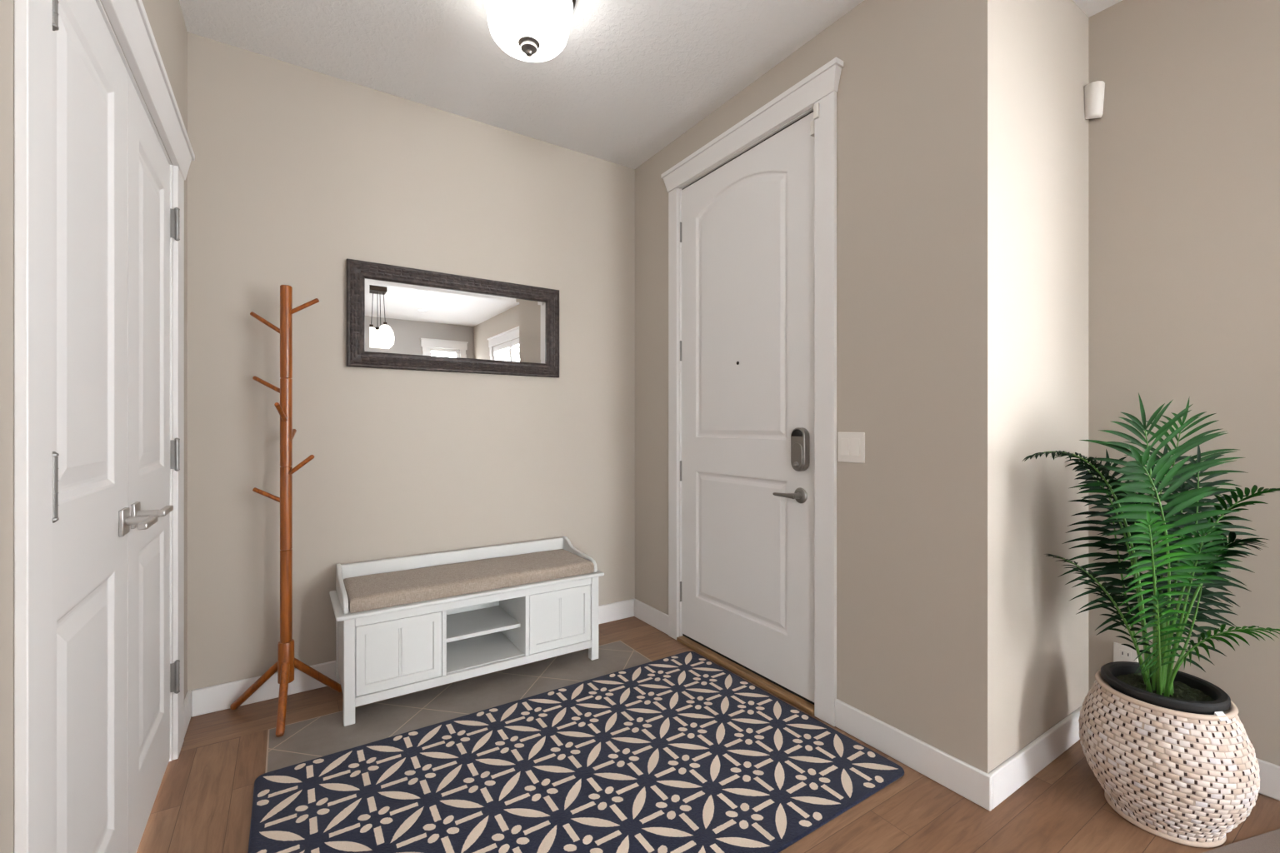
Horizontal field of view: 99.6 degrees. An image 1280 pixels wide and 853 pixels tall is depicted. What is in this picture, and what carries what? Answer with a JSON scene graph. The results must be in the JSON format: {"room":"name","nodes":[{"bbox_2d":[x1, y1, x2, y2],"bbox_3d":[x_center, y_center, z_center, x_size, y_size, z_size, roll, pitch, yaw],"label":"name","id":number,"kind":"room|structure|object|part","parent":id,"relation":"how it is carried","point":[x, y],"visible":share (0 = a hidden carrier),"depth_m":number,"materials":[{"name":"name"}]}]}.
{"room":"home entryway","nodes":[
{"label":"home entryway","id":0,"kind":"room"},
{"bbox_2d":[0,0,187,852],"bbox_3d":[-0.946,-0.205,0.730,0.120,2.743,3.350,0,0,-33],"label":"wall","id":1,"kind":"structure","parent":0,"point":[166,18],"depth_m":0.78,"materials":[{"name":"paint"}]},
{"bbox_2d":[13,0,194,852],"bbox_3d":[-1.330,0.072,1.375,0.143,2.187,1.502,0,0,-33],"label":"door frame","id":2,"kind":"structure","parent":1,"relation":"attached to","point":[32,19],"depth_m":0.83,"materials":[{"name":"paint"}]},
{"bbox_2d":[51,0,158,852],"bbox_3d":[-1.125,0.126,1.130,0.101,2.053,0.612,0,0,-33],"label":"door","id":3,"kind":"structure","parent":1,"relation":"in","point":[92,521],"depth_m":1.12,"materials":[{"name":"paint"}]},
{"bbox_3d":[-1.269,0.236,1.331,0.009,0.064,0.064,0,0,-33],"label":"handle","id":4,"kind":"part","parent":3,"relation":"part of","materials":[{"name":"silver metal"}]},
{"bbox_3d":[-1.196,0.236,1.316,0.018,0.015,0.126,0,0,-33],"label":"lever","id":5,"kind":"part","parent":3,"relation":"part of","materials":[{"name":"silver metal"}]},
{"bbox_2d":[127,72,179,852],"bbox_3d":[-1.458,0.126,1.640,0.101,2.053,0.602,0,0,-33],"label":"door","id":6,"kind":"structure","parent":1,"relation":"in","point":[152,222],"depth_m":1.58,"materials":[{"name":"paint"}]},
{"bbox_3d":[-1.334,0.236,1.431,0.009,0.064,0.064,0,0,-33],"label":"handle","id":7,"kind":"part","parent":6,"relation":"part of","materials":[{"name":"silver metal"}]},
{"bbox_3d":[-1.319,0.236,1.504,0.018,0.015,0.126,0,0,-33],"label":"lever","id":8,"kind":"part","parent":6,"relation":"part of","materials":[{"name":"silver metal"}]},
{"bbox_2d":[184,690,191,737],"bbox_3d":[-1.754,1.113,2.089,0.014,0.106,0.190,0,0,-33],"label":"baseboard","id":9,"kind":"structure","parent":1,"relation":"attached to","point":[187,701],"depth_m":2.09,"materials":[{"name":"paint"}]},
{"bbox_2d":[187,31,634,691],"bbox_3d":[-0.954,-0.205,2.796,2.365,2.743,0.120,0,0,-33],"label":"wall","id":10,"kind":"structure","parent":0,"point":[297,172],"depth_m":2.50,"materials":[{"name":"paint"}]},
{"bbox_2d":[191,599,634,717],"bbox_3d":[-0.918,1.113,2.740,2.097,0.106,0.014,0,0,-33],"label":"baseboard","id":11,"kind":"structure","parent":10,"relation":"attached to","point":[221,697],"depth_m":2.30,"materials":[{"name":"paint"}]},
{"bbox_2d":[346,258,559,378],"bbox_3d":[-0.894,-0.514,2.745,1.048,0.488,0.030,0,0,-33],"label":"wall mirror","id":12,"kind":"object","parent":10,"relation":"attached to","point":[398,317],"visible":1,"depth_m":2.70,"materials":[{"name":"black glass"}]},
{"bbox_3d":[-1.302,-0.514,2.478,0.074,0.488,0.030,0,0,-33],"label":"frame","id":13,"kind":"part","parent":12,"relation":"part of","materials":[{"name":"black wood"}]},
{"bbox_3d":[-0.894,-0.307,2.745,1.048,0.074,0.030,0,0,-33],"label":"frame","id":14,"kind":"part","parent":12,"relation":"part of","materials":[{"name":"black wood"}]},
{"bbox_3d":[-0.894,-0.721,2.745,1.048,0.074,0.030,0,0,-33],"label":"frame","id":15,"kind":"part","parent":12,"relation":"part of","materials":[{"name":"black wood"}]},
{"bbox_2d":[365,278,545,363],"bbox_3d":[-0.899,-0.514,2.752,0.908,0.348,0.008,0,0,-33],"label":"mirror glass","id":16,"kind":"object","parent":12,"relation":"on","point":[406,318],"depth_m":2.72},
{"bbox_3d":[-0.486,-0.514,3.011,0.074,0.488,0.030,0,0,-33],"label":"frame","id":17,"kind":"part","parent":12,"relation":"part of","materials":[{"name":"black wood"}]},
{"bbox_2d":[179,0,1122,169],"bbox_3d":[0.463,-1.637,-0.082,4.702,0.120,6.450,0,0,-33],"label":"ceiling","id":18,"kind":"structure","parent":0,"point":[629,78],"depth_m":2.30,"materials":[{"name":"white paint"}]},
{"bbox_2d":[484,0,575,62],"bbox_3d":[-0.400,-1.456,1.952,0.336,0.241,0.336,0,0,-33],"label":"ceiling light","id":19,"kind":"object","parent":18,"relation":"attached to","point":[534,31],"visible":1,"depth_m":1.89,"materials":[{"name":"frosted glass"},{"name":"bronze metal"}]},
{"bbox_2d":[136,616,1279,852],"bbox_3d":[0.463,1.226,-0.082,4.702,0.120,6.450,0,0,-33],"label":"floor","id":20,"kind":"structure","parent":0,"point":[203,802],"depth_m":1.74,"materials":[{"name":"brown wood"}]},
{"bbox_2d":[230,285,342,737],"bbox_3d":[-1.432,0.296,2.162,0.410,1.737,0.348,0,0,-23],"label":"coat rack","id":21,"kind":"object","parent":20,"relation":"on","point":[286,663],"visible":0.99,"depth_m":2.20,"materials":[{"name":"brown wood"}]},
{"bbox_3d":[-1.564,1.057,2.217,0.227,0.214,0.030,0,0,1],"label":"leg","id":22,"kind":"part","parent":21,"relation":"part of","materials":[{"name":"brown wood"}]},
{"bbox_3d":[-1.393,1.057,2.112,0.030,0.214,0.229,0,0,-28],"label":"leg","id":23,"kind":"part","parent":21,"relation":"part of","materials":[{"name":"brown wood"}]},
{"bbox_3d":[-1.374,1.057,2.296,0.030,0.213,0.217,0,0,43],"label":"leg","id":24,"kind":"part","parent":21,"relation":"part of","materials":[{"name":"brown wood"}]},
{"bbox_2d":[329,536,604,726],"bbox_3d":[-0.780,0.891,2.560,1.175,0.549,0.405,0,0,-33],"label":"storage bench","id":25,"kind":"object","parent":20,"relation":"on","point":[385,653],"visible":0.89,"depth_m":2.45,"materials":[{"name":"paint"}]},
{"bbox_3d":[-1.333,0.959,2.417,0.040,0.414,0.040,0,0,-33],"label":"leg","id":26,"kind":"part","parent":25,"relation":"part of","materials":[{"name":"paint"}]},
{"bbox_3d":[-1.242,0.921,2.266,0.016,0.339,0.313,0,0,-33],"label":"panel","id":27,"kind":"part","parent":25,"relation":"part of","materials":[{"name":"paint"}]},
{"bbox_3d":[-1.250,0.676,2.269,0.018,0.119,0.380,0,0,-33],"label":"arm","id":28,"kind":"part","parent":25,"relation":"part of","materials":[{"name":"paint"}]},
{"bbox_3d":[-1.141,0.959,2.122,0.040,0.414,0.040,0,0,-33],"label":"leg","id":29,"kind":"part","parent":25,"relation":"part of","materials":[{"name":"paint"}]},
{"bbox_3d":[-0.983,0.927,2.219,0.324,0.273,0.016,0,0,-33],"label":"door","id":30,"kind":"part","parent":25,"relation":"part of","materials":[{"name":"paint"}]},
{"bbox_3d":[-0.887,0.915,2.724,1.079,0.326,0.010,0,0,-33],"label":"panel","id":31,"kind":"part","parent":25,"relation":"part of","materials":[{"name":"paint"}]},
{"bbox_3d":[-0.885,0.679,2.722,1.091,0.113,0.020,0,0,-33],"label":"backrest","id":32,"kind":"part","parent":25,"relation":"part of","materials":[{"name":"paint"}]},
{"bbox_2d":[343,549,594,613],"bbox_3d":[-0.780,0.703,2.559,1.079,0.063,0.359,0,0,-33],"label":"bench cushion","id":33,"kind":"object","parent":25,"relation":"on","point":[373,592],"visible":0.95,"depth_m":2.43,"materials":[{"name":"beige fabric"}]},
{"bbox_3d":[-0.684,0.770,2.413,1.043,0.036,0.020,0,0,-33],"label":"rail","id":34,"kind":"part","parent":25,"relation":"part of","materials":[{"name":"paint"}]},
{"bbox_3d":[-0.683,1.084,2.412,1.043,0.036,0.022,0,0,-33],"label":"rail","id":35,"kind":"part","parent":25,"relation":"part of","materials":[{"name":"paint"}]},
{"bbox_2d":[446,605,519,642],"bbox_3d":[-0.798,0.944,2.592,0.354,0.018,0.309,0,0,-33],"label":"shelf","id":36,"kind":"object","parent":25,"relation":"attached to","point":[476,621],"depth_m":2.58,"materials":[{"name":"paint"}]},
{"bbox_3d":[-0.384,0.927,2.610,0.319,0.273,0.016,0,0,-33],"label":"door","id":37,"kind":"part","parent":25,"relation":"part of","materials":[{"name":"paint"}]},
{"bbox_3d":[-0.325,0.676,2.873,0.018,0.119,0.380,0,0,-33],"label":"arm","id":38,"kind":"part","parent":25,"relation":"part of","materials":[{"name":"paint"}]},
{"bbox_3d":[-0.234,0.959,2.713,0.040,0.414,0.040,0,0,-33],"label":"leg","id":39,"kind":"part","parent":25,"relation":"part of","materials":[{"name":"paint"}]},
{"bbox_2d":[247,651,904,852],"bbox_3d":[-0.185,1.160,1.800,1.835,0.010,1.164,0,0,-33],"label":"area rug","id":40,"kind":"object","parent":20,"relation":"on","point":[678,753],"visible":1,"depth_m":1.75,"materials":[{"name":"fabric"}]},
{"bbox_2d":[676,635,814,715],"bbox_3d":[0.505,1.156,2.593,0.142,0.020,0.908,0,0,-33],"label":"threshold","id":41,"kind":"object","parent":20,"relation":"on","point":[776,690],"visible":0.46,"depth_m":2.48,"materials":[{"name":"brown wood"}]},
{"bbox_2d":[1078,670,1259,848],"bbox_3d":[1.563,0.977,1.620,0.386,0.376,0.388,0,0,-27],"label":"woven planter","id":42,"kind":"object","parent":20,"relation":"on","point":[1180,777],"visible":0.94,"depth_m":1.49,"materials":[{"name":"beige wicker"}]},
{"bbox_2d":[1023,393,1279,721],"bbox_3d":[1.507,0.459,1.601,0.835,1.114,0.364,0,0,0],"label":"potted palm","id":43,"kind":"object","parent":42,"relation":"in","point":[1156,682],"visible":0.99,"depth_m":1.58,"materials":[{"name":"green plant"}]},
{"bbox_2d":[1100,661,1230,721],"bbox_3d":[1.565,0.890,1.617,0.280,0.252,0.288,0,0,-33],"label":"nursery pot","id":44,"kind":"object","parent":42,"relation":"in","point":[1188,693],"depth_m":1.59,"materials":[{"name":"black plastic"}]},
{"bbox_2d":[1203,828,1279,852],"bbox_3d":[1.646,1.163,1.182,0.880,0.006,0.620,0,0,-16],"label":"floor mat","id":45,"kind":"object","parent":20,"relation":"on","point":[1267,842],"visible":1,"depth_m":1.49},
{"bbox_2d":[635,0,1005,774],"bbox_3d":[0.565,-0.205,2.522,0.120,2.743,2.000,0,0,-33],"label":"wall","id":46,"kind":"structure","parent":0,"point":[921,94],"depth_m":1.86,"materials":[{"name":"paint"}]},
{"bbox_2d":[633,598,668,634],"bbox_3d":[0.065,1.113,3.166,0.014,0.106,0.374,0,0,-33],"label":"baseboard","id":47,"kind":"structure","parent":46,"relation":"attached to","point":[649,615],"depth_m":3.15,"materials":[{"name":"paint"}]},
{"bbox_2d":[680,110,814,704],"bbox_3d":[0.482,-0.075,2.581,0.132,2.442,0.921,0,0,-33],"label":"door","id":48,"kind":"structure","parent":46,"relation":"in","point":[747,226],"depth_m":2.50,"materials":[{"name":"paint"}]},
{"bbox_3d":[0.608,0.292,2.288,0.024,0.023,0.120,0,0,-33],"label":"lever","id":49,"kind":"part","parent":48,"relation":"part of","materials":[{"name":"silver metal"}]},
{"bbox_3d":[0.649,0.126,2.239,0.004,0.112,0.056,0,0,-33],"label":"thumb plate","id":50,"kind":"part","parent":48,"relation":"part of","materials":[{"name":"silver metal"}]},
{"bbox_3d":[0.653,0.292,2.255,0.052,0.066,0.066,0,0,-33],"label":"handle","id":51,"kind":"part","parent":48,"relation":"part of","materials":[{"name":"silver metal"}]},
{"bbox_2d":[810,102,819,136],"bbox_3d":[0.707,-1.233,2.180,0.026,0.102,0.069,0,0,1],"label":"sensor","id":52,"kind":"object","parent":48,"relation":"attached to","point":[816,107],"visible":0.83,"depth_m":2.16,"materials":[{"name":"white plastic"}]},
{"bbox_2d":[660,57,843,726],"bbox_3d":[0.492,-0.117,2.573,0.146,2.567,1.148,0,0,-33],"label":"door frame","id":53,"kind":"structure","parent":46,"relation":"attached to","point":[821,86],"depth_m":2.16,"materials":[{"name":"paint"}]},
{"bbox_2d":[838,432,864,463],"bbox_3d":[0.797,0.082,2.046,0.012,0.115,0.116,0,0,-33],"label":"light switch","id":54,"kind":"object","parent":46,"relation":"attached to","point":[851,445],"visible":1,"depth_m":2.04,"materials":[{"name":"white plastic"}]},
{"bbox_2d":[835,699,991,811],"bbox_3d":[0.912,1.113,1.868,0.014,0.106,0.554,0,0,-33],"label":"baseboard","id":55,"kind":"structure","parent":46,"relation":"attached to","point":[972,783],"depth_m":1.82,"materials":[{"name":"paint"}]},
{"bbox_2d":[1005,0,1088,760],"bbox_3d":[1.465,-0.205,1.987,0.802,2.743,0.120,0,0,-33],"label":"wall","id":56,"kind":"structure","parent":0,"point":[1047,41],"depth_m":1.87,"materials":[{"name":"paint"}]},
{"bbox_2d":[988,705,1082,809],"bbox_3d":[1.395,1.113,1.861,0.788,0.106,0.014,0,0,-33],"label":"baseboard","id":57,"kind":"structure","parent":56,"relation":"attached to","point":[1011,775],"depth_m":1.79,"materials":[{"name":"paint"}]},
{"bbox_2d":[1084,80,1104,119],"bbox_3d":[1.725,-1.234,2.051,0.055,0.124,0.055,0,0,-33],"label":"detector","id":58,"kind":"object","parent":56,"relation":"attached to","point":[1094,91],"visible":1,"depth_m":2.04,"materials":[{"name":"white plastic"}]},
{"bbox_2d":[1088,0,1279,766],"bbox_3d":[2.945,-0.205,0.343,0.120,2.743,4.250,0,0,-33],"label":"wall","id":59,"kind":"structure","parent":0,"point":[1184,146],"depth_m":1.85,"materials":[{"name":"paint"}]},
{"bbox_2d":[1113,642,1138,662],"bbox_3d":[1.790,0.867,1.995,0.008,0.115,0.070,0,0,-33],"label":"wall outlet","id":60,"kind":"object","parent":59,"relation":"attached to","point":[1121,652],"visible":0.42,"depth_m":2.00,"materials":[{"name":"white plastic"}]},
{"bbox_2d":[1119,649,1131,660],"bbox_3d":[1.788,0.843,1.993,0.002,0.030,0.034,0,0,-33],"label":"socket","id":61,"kind":"object","parent":60,"relation":"attached to","point":[1124,654],"depth_m":1.99,"materials":[{"name":"white plastic"}]},
{"bbox_2d":[1256,758,1279,800],"bbox_3d":[2.885,1.113,0.312,0.014,0.106,4.236,0,0,-33],"label":"baseboard","id":62,"kind":"structure","parent":59,"relation":"attached to","point":[1269,774],"depth_m":1.70,"materials":[{"name":"paint"}]}
]}

